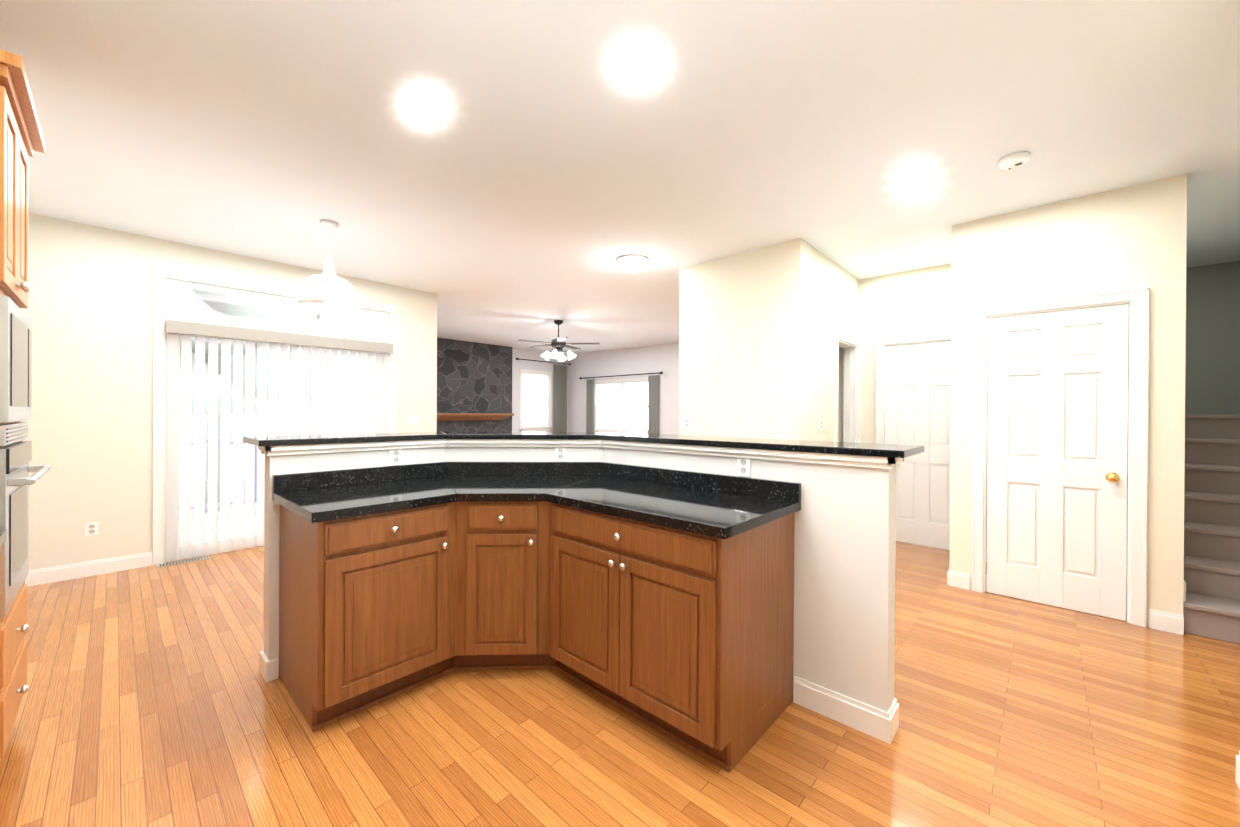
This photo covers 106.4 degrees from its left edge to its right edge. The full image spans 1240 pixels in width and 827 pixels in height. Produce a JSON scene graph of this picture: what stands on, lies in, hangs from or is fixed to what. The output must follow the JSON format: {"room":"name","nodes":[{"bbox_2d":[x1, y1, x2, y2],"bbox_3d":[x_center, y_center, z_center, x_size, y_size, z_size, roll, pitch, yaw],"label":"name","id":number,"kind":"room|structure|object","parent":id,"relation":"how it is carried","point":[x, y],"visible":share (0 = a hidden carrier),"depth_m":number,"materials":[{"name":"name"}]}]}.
{"room":"kitchen","nodes":[
{"label":"kitchen","id":0,"kind":"room"},
{"bbox_2d":[21,213,436,569],"bbox_3d":[-3.540,-0.100,4.511,0.150,2.780,3.560,0,0,43],"label":"wall","id":1,"kind":"structure","parent":0,"point":[90,309],"depth_m":3.74,"materials":[{"name":"beige paint"}]},
{"bbox_2d":[25,552,151,586],"bbox_3d":[-4.340,1.230,3.531,0.014,0.115,1.100,0,0,43],"label":"baseboard","id":2,"kind":"structure","parent":1,"relation":"attached to","point":[97,567],"depth_m":3.67,"materials":[{"name":"white wood"}]},
{"bbox_2d":[85,522,97,535],"bbox_3d":[-4.198,0.918,3.687,0.008,0.100,0.070,0,0,43],"label":"outlet","id":3,"kind":"object","parent":1,"relation":"attached to","point":[91,529],"visible":1,"depth_m":3.68,"materials":[{"name":"white plastic"}]},
{"bbox_2d":[152,266,395,565],"bbox_3d":[-3.334,0.021,4.708,0.148,2.540,1.990,0,0,43],"label":"door frame","id":4,"kind":"structure","parent":1,"relation":"attached to","point":[162,284],"depth_m":4.08,"materials":[{"name":"white wood"}]},
{"bbox_2d":[171,286,382,542],"bbox_3d":[-3.348,0.021,4.721,0.054,2.300,1.770,0,0,43],"label":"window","id":5,"kind":"structure","parent":1,"relation":"in","point":[207,312],"depth_m":4.43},
{"bbox_2d":[167,334,390,560],"bbox_3d":[-3.246,0.293,4.627,0.066,1.947,1.820,0,0,43],"label":"vertical blinds","id":6,"kind":"object","parent":5,"relation":"attached to","point":[379,373],"visible":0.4,"depth_m":4.30,"materials":[{"name":"white plastic"}]},
{"bbox_2d":[165,319,392,353],"bbox_3d":[-3.237,-0.739,4.622,0.098,0.110,1.850,0,0,43],"label":"valance","id":7,"kind":"object","parent":1,"relation":"attached to","point":[195,328],"visible":0.98,"depth_m":4.44,"materials":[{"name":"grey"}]},
{"bbox_2d":[408,415,417,423],"bbox_3d":[-2.472,0.074,5.553,0.014,0.100,0.115,0,0,43],"label":"light switch","id":8,"kind":"object","parent":1,"relation":"attached to","point":[412,419],"visible":1,"depth_m":5.55,"materials":[{"name":"white plastic"}]},
{"bbox_2d":[332,314,380,433],"bbox_3d":[-3.656,-0.106,6.934,3.300,2.780,0.150,0,0,43],"label":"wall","id":9,"kind":"structure","parent":0,"point":[364,325],"depth_m":7.21,"materials":[{"name":"white paint"}]},
{"bbox_2d":[512,348,567,431],"bbox_3d":[-3.184,-0.110,10.004,0.120,2.780,5.310,0,0,43],"label":"wall","id":10,"kind":"structure","parent":0,"point":[517,365],"depth_m":10.92,"materials":[{"name":"white paint"}]},
{"bbox_2d":[519,369,552,431],"bbox_3d":[-2.042,-0.306,11.204,0.155,1.460,0.980,0,0,43],"label":"room window","id":11,"kind":"structure","parent":10,"relation":"in","point":[548,383],"depth_m":11.25,"materials":[{"name":"white"}]},
{"bbox_2d":[516,358,570,365],"bbox_3d":[-1.853,-1.250,11.235,0.159,0.060,1.660,0,0,43],"label":"curtain rod","id":12,"kind":"object","parent":10,"relation":"attached to","point":[569,364],"depth_m":11.18,"materials":[{"name":"grey metal"}]},
{"bbox_2d":[553,364,566,431],"bbox_3d":[-1.503,-0.089,11.644,0.038,2.250,0.422,0,0,43],"label":"curtain","id":13,"kind":"object","parent":12,"relation":"hanging from","point":[559,398],"visible":0.62,"depth_m":11.64,"materials":[{"name":"grey fabric"}]},
{"bbox_2d":[264,447,895,711],"bbox_3d":[-0.320,0.740,2.158,2.450,1.147,1.722,0,0,43],"label":"wall","id":14,"kind":"structure","parent":0,"point":[844,569],"depth_m":2.05,"materials":[{"name":"white paint"}]},
{"bbox_2d":[389,449,401,464],"bbox_3d":[-1.307,0.250,2.706,0.008,0.100,0.070,0,0,43],"label":"outlet","id":15,"kind":"object","parent":14,"relation":"attached to","point":[395,458],"visible":1,"depth_m":2.70,"materials":[{"name":"white plastic"}]},
{"bbox_2d":[555,447,565,460],"bbox_3d":[-0.379,0.255,2.958,0.070,0.100,0.008,0,0,-2],"label":"outlet","id":16,"kind":"object","parent":14,"relation":"attached to","point":[560,453],"visible":1,"depth_m":2.96,"materials":[{"name":"white plastic"}]},
{"bbox_2d":[258,439,903,743],"bbox_3d":[-0.320,0.740,2.158,2.498,1.147,1.770,0,0,43],"label":"trim","id":17,"kind":"structure","parent":14,"relation":"attached to","point":[877,723],"depth_m":2.23,"materials":[{"name":"white wood"}]},
{"bbox_2d":[243,432,923,457],"bbox_3d":[-0.319,0.150,2.294,2.760,0.030,2.022,0,0,43],"label":"bar","id":18,"kind":"object","parent":14,"relation":"on","point":[874,449],"visible":1,"depth_m":2.47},
{"bbox_2d":[737,457,750,476],"bbox_3d":[0.614,0.262,2.302,0.070,0.100,0.008,0,0,43],"label":"outlet","id":19,"kind":"object","parent":14,"relation":"attached to","point":[743,466],"visible":1,"depth_m":2.30,"materials":[{"name":"white plastic"}]},
{"bbox_2d":[0,541,1239,826],"bbox_3d":[-0.427,1.357,5.096,11.000,0.100,9.100,0,0,43],"label":"floor","id":20,"kind":"structure","parent":0,"point":[152,697],"depth_m":1.88,"materials":[{"name":"brown wood"}]},
{"bbox_2d":[0,49,50,759],"bbox_3d":[-2.506,0.052,1.577,0.765,2.500,0.694,0,0,43],"label":"tall cabinet","id":21,"kind":"object","parent":20,"relation":"on","point":[21,138],"visible":1,"depth_m":1.69,"materials":[{"name":"brown wood"}]},
{"bbox_2d":[156,556,210,567],"bbox_3d":[-3.785,1.286,4.027,0.100,0.006,0.340,0,0,43],"label":"floor vent","id":22,"kind":"object","parent":20,"relation":"in","point":[181,562],"visible":1,"depth_m":4.02,"materials":[{"name":"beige metal"}]},
{"bbox_2d":[279,502,454,731],"bbox_3d":[-1.258,0.868,2.273,0.669,0.880,0.544,0,0,43],"label":"base cabinet","id":23,"kind":"object","parent":20,"relation":"on","point":[367,602],"depth_m":2.04,"materials":[{"name":"brown wood"}]},
{"bbox_2d":[437,338,511,431],"bbox_3d":[-3.269,-0.108,9.363,0.618,2.778,2.730,0,0,43],"label":"stone fireplace","id":24,"kind":"object","parent":20,"relation":"on","point":[473,377],"visible":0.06,"depth_m":9.74,"materials":[{"name":"black stone"}]},
{"bbox_2d":[437,413,513,420],"bbox_3d":[-3.264,0.068,9.385,0.199,0.145,2.530,0,0,43],"label":"mantel shelf","id":25,"kind":"object","parent":24,"relation":"attached to","point":[468,416],"visible":0.5,"depth_m":9.57,"materials":[{"name":"brown wood"}]},
{"bbox_2d":[455,501,546,670],"bbox_3d":[-0.604,0.871,2.761,0.970,0.880,0.969,0,0,43],"label":"base cabinet","id":26,"kind":"object","parent":20,"relation":"on","point":[499,545],"depth_m":2.29,"materials":[{"name":"brown wood"}]},
{"bbox_2d":[547,502,794,772],"bbox_3d":[0.231,0.877,2.199,0.929,0.880,0.669,0,0,43],"label":"base cabinet","id":27,"kind":"object","parent":20,"relation":"on","point":[684,638],"depth_m":1.87,"materials":[{"name":"brown wood"}]},
{"bbox_2d":[272,462,800,539],"bbox_3d":[-0.441,0.371,2.193,1.976,0.124,1.591,0,0,43],"label":"countertop","id":28,"kind":"structure","parent":27,"relation":"on","point":[724,507],"depth_m":2.28,"materials":[{"name":"black stone"}]},
{"bbox_2d":[1183,415,1239,643],"bbox_3d":[4.688,0.615,3.509,0.924,1.450,2.772,0,0,43],"label":"carpeted stairs","id":29,"kind":"structure","parent":20,"relation":"on","point":[1211,601],"depth_m":3.13,"materials":[{"name":"white"}]},
{"bbox_3d":[-1.133,0.874,0.287,3.058,0.880,0.658,0,0,43],"label":"base cabinet","id":30,"kind":"object","parent":20,"relation":"on","visible":0},
{"bbox_2d":[0,529,6,547],"bbox_3d":[-1.137,0.363,0.279,3.058,0.140,0.638,0,0,43],"label":"countertop","id":31,"kind":"structure","parent":30,"relation":"on","point":[3,535],"depth_m":1.50,"materials":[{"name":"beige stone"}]},
{"bbox_2d":[0,0,1239,354],"bbox_3d":[-0.410,-1.523,5.089,11.000,0.100,9.100,0,0,43],"label":"ceiling","id":32,"kind":"structure","parent":0,"point":[542,174],"depth_m":2.41,"materials":[{"name":"white paint"}]},
{"bbox_2d":[295,219,360,314],"bbox_3d":[-2.257,-1.144,3.600,0.432,0.672,0.432,0,0,43],"label":"pendant light","id":33,"kind":"object","parent":32,"relation":"hanging from","point":[327,291],"visible":1,"depth_m":3.50,"materials":[{"name":"white glass"}]},
{"bbox_2d":[401,89,447,119],"bbox_3d":[-0.927,-1.465,2.207,0.208,0.008,0.208,0,0,43],"label":"recessed light","id":34,"kind":"object","parent":32,"relation":"in","point":[424,104],"visible":1,"depth_m":2.20,"materials":[{"name":"white glass"}]},
{"bbox_2d":[517,320,599,360],"bbox_3d":[-1.017,-1.168,7.445,1.246,0.627,1.295,0,0,43],"label":"fan","id":35,"kind":"object","parent":32,"relation":"hanging from","point":[558,344],"visible":1,"depth_m":7.36,"materials":[{"name":"white glass"}]},
{"bbox_2d":[617,254,647,271],"bbox_3d":[0.120,-1.413,4.425,0.300,0.110,0.300,0,0,43],"label":"flush-mount light","id":36,"kind":"object","parent":32,"relation":"attached to","point":[632,263],"visible":1,"depth_m":4.33,"materials":[{"name":"white glass"}]},
{"bbox_2d":[613,43,662,81],"bbox_3d":[0.076,-1.459,1.935,0.208,0.008,0.208,0,0,43],"label":"recessed light","id":37,"kind":"object","parent":32,"relation":"in","point":[637,62],"visible":1,"depth_m":1.92,"materials":[{"name":"white glass"}]},
{"bbox_2d":[896,170,935,187],"bbox_3d":[1.834,-1.451,2.877,0.208,0.008,0.208,0,0,43],"label":"recessed light","id":38,"kind":"object","parent":32,"relation":"in","point":[916,178],"visible":1,"depth_m":2.87,"materials":[{"name":"white glass"}]},
{"bbox_2d":[998,151,1030,168],"bbox_3d":[2.240,-1.431,2.639,0.144,0.042,0.144,0,0,43],"label":"smoke detector","id":39,"kind":"object","parent":32,"relation":"attached to","point":[1014,160],"visible":1,"depth_m":2.61,"materials":[{"name":"white plastic"}]},
{"bbox_2d":[568,342,678,434],"bbox_3d":[0.980,-0.086,9.865,6.440,2.780,0.120,0,0,43],"label":"wall","id":40,"kind":"structure","parent":0,"point":[664,358],"depth_m":10.45,"materials":[{"name":"white paint"}]},
{"bbox_2d":[579,371,662,378],"bbox_3d":[-0.016,-0.858,10.592,2.560,0.060,0.159,0,0,43],"label":"curtain rod","id":41,"kind":"object","parent":40,"relation":"attached to","point":[661,372],"depth_m":10.43,"materials":[{"name":"grey metal"}]},
{"bbox_2d":[586,379,594,431],"bbox_3d":[-0.735,0.106,11.267,0.282,1.870,0.038,0,0,43],"label":"curtain","id":42,"kind":"object","parent":41,"relation":"hanging from","point":[590,383],"visible":0.62,"depth_m":11.25,"materials":[{"name":"grey fabric"}]},
{"bbox_2d":[648,375,658,433],"bbox_3d":[0.701,0.117,9.947,0.282,1.870,0.038,0,0,43],"label":"curtain","id":43,"kind":"object","parent":41,"relation":"hanging from","point":[653,388],"visible":0.6,"depth_m":9.93,"materials":[{"name":"grey fabric"}]},
{"bbox_2d":[594,377,647,432],"bbox_3d":[0.052,-0.153,10.680,1.910,1.280,0.155,0,0,43],"label":"room window","id":44,"kind":"structure","parent":40,"relation":"in","point":[623,405],"depth_m":10.69,"materials":[{"name":"white"}]},
{"bbox_2d":[679,266,688,434],"bbox_3d":[2.038,-0.072,6.169,0.120,2.780,4.130,0,0,43],"label":"wall","id":45,"kind":"structure","parent":0,"point":[684,272],"depth_m":4.65,"materials":[{"name":"beige paint"}]},
{"bbox_2d":[684,418,689,427],"bbox_3d":[0.666,0.094,4.619,0.070,0.100,0.008,0,0,43],"label":"light switch","id":46,"kind":"object","parent":45,"relation":"attached to","point":[686,422],"visible":1,"depth_m":4.62,"materials":[{"name":"white plastic"}]},
{"bbox_2d":[689,242,784,438],"bbox_3d":[1.093,-0.073,4.314,0.960,2.780,0.120,0,0,43],"label":"wall","id":47,"kind":"structure","parent":0,"point":[759,328],"depth_m":4.25,"materials":[{"name":"beige paint"}]},
{"bbox_2d":[781,238,860,442],"bbox_3d":[1.999,-0.068,4.479,0.150,2.780,1.590,0,0,43],"label":"wall","id":48,"kind":"structure","parent":0,"point":[820,299],"depth_m":4.08,"materials":[{"name":"beige paint"}]},
{"bbox_2d":[819,419,822,429],"bbox_3d":[1.835,0.102,4.229,0.008,0.100,0.070,0,0,43],"label":"light switch","id":49,"kind":"object","parent":48,"relation":"attached to","point":[821,425],"visible":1,"depth_m":4.22,"materials":[{"name":"white plastic"}]},
{"bbox_2d":[834,332,859,442],"bbox_3d":[2.296,0.265,4.809,0.143,2.113,0.758,0,0,43],"label":"door frame","id":50,"kind":"structure","parent":48,"relation":"attached to","point":[851,389],"depth_m":5.01,"materials":[{"name":"white wood"}]},
{"bbox_2d":[861,264,948,442],"bbox_3d":[2.614,-0.066,5.089,2.150,2.780,0.140,0,0,43],"label":"wall","id":51,"kind":"structure","parent":0,"point":[913,302],"depth_m":4.81,"materials":[{"name":"beige paint"}]},
{"bbox_2d":[875,332,950,443],"bbox_3d":[3.060,0.270,4.675,0.848,2.113,0.143,0,0,43],"label":"door frame","id":52,"kind":"structure","parent":51,"relation":"attached to","point":[881,343],"depth_m":4.88,"materials":[{"name":"white wood"}]},
{"bbox_2d":[885,341,950,549],"bbox_3d":[3.024,0.308,4.637,0.685,2.030,0.103,0,0,43],"label":"hall door","id":53,"kind":"structure","parent":51,"relation":"in","point":[918,394],"depth_m":4.66,"materials":[{"name":"white"}]},
{"bbox_2d":[949,221,972,573],"bbox_3d":[2.960,-0.061,3.943,0.110,2.780,1.080,0,0,43],"label":"wall","id":54,"kind":"structure","parent":0,"point":[961,267],"depth_m":3.54,"materials":[{"name":"beige paint"}]},
{"bbox_2d":[947,568,958,585],"bbox_3d":[2.909,1.271,3.990,0.014,0.115,1.114,0,0,43],"label":"baseboard","id":55,"kind":"structure","parent":54,"relation":"attached to","point":[951,575],"depth_m":3.57,"materials":[{"name":"white wood"}]},
{"bbox_2d":[969,181,1152,626],"bbox_3d":[3.018,-0.059,3.238,0.930,2.780,0.120,0,0,43],"label":"wall","id":56,"kind":"structure","parent":0,"point":[1102,242],"depth_m":3.14,"materials":[{"name":"beige paint"}]},
{"bbox_2d":[986,304,1128,620],"bbox_3d":[2.968,0.311,3.195,0.715,2.030,0.103,0,0,43],"label":"closet door","id":57,"kind":"structure","parent":56,"relation":"in","point":[1057,428],"depth_m":3.18,"materials":[{"name":"white wood"}]},
{"bbox_2d":[972,288,1148,627],"bbox_3d":[3.008,0.273,3.229,0.868,2.113,0.143,0,0,43],"label":"door frame","id":58,"kind":"structure","parent":56,"relation":"attached to","point":[1137,300],"depth_m":2.95,"materials":[{"name":"white wood"}]},
{"bbox_2d":[1149,174,1192,614],"bbox_3d":[4.345,-0.053,3.906,0.120,2.780,2.900,0,0,43],"label":"wall","id":59,"kind":"structure","parent":0,"point":[1171,360],"depth_m":2.85,"materials":[{"name":"beige paint"}]},
{"bbox_2d":[1189,261,1236,414],"bbox_3d":[5.661,-0.047,4.584,0.900,2.780,0.120,0,0,43],"label":"wall","id":60,"kind":"structure","parent":0,"point":[1214,285],"depth_m":4.46,"materials":[{"name":"beige paint"}]},
{"bbox_2d":[1233,261,1239,414],"bbox_3d":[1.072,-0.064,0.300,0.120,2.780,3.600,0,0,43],"label":"wall","id":61,"kind":"structure","parent":0,"point":[1236,349],"depth_m":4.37,"materials":[{"name":"beige paint"}]},
{"bbox_2d":[1236,750,1239,788],"bbox_3d":[1.009,1.268,0.342,0.014,0.115,3.644,0,0,43],"label":"baseboard","id":62,"kind":"structure","parent":61,"relation":"attached to","point":[1237,757],"depth_m":1.66,"materials":[{"name":"white wood"}]},
{"label":"outside","id":63,"kind":"structure","parent":0,"visible":0},
{"bbox_2d":[180,507,256,544],"bbox_3d":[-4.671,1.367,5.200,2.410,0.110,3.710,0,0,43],"label":"deck","id":64,"kind":"object","parent":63,"point":[218,525],"depth_m":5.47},
{"bbox_2d":[180,431,348,510],"bbox_3d":[-5.517,0.790,5.973,0.110,1.029,3.700,0,0,43],"label":"railing","id":65,"kind":"object","parent":64,"relation":"on","point":[255,481],"depth_m":6.35,"materials":[{"name":"white paint"}]},
{"bbox_2d":[180,432,329,514],"bbox_3d":[-24.577,2.663,29.393,63.770,0.100,90.000,0,0,43],"label":"ground","id":66,"kind":"structure","parent":63,"point":[193,476],"depth_m":20.61,"materials":[{"name":"white"}]},
{"bbox_2d":[171,286,266,414],"bbox_3d":[-9.896,-4.009,9.673,4.160,13.501,3.956,0,0,43],"label":"tree","id":67,"kind":"object","parent":66,"relation":"on","point":[183,309],"depth_m":9.53,"materials":[{"name":"grey plant"}]},
{"bbox_2d":[197,293,300,512],"bbox_3d":[-11.084,-5.061,12.805,4.800,15.579,4.565,0,0,43],"label":"tree","id":68,"kind":"object","parent":66,"relation":"on","point":[233,306],"depth_m":12.23,"materials":[{"name":"grey plant"}]}
]}

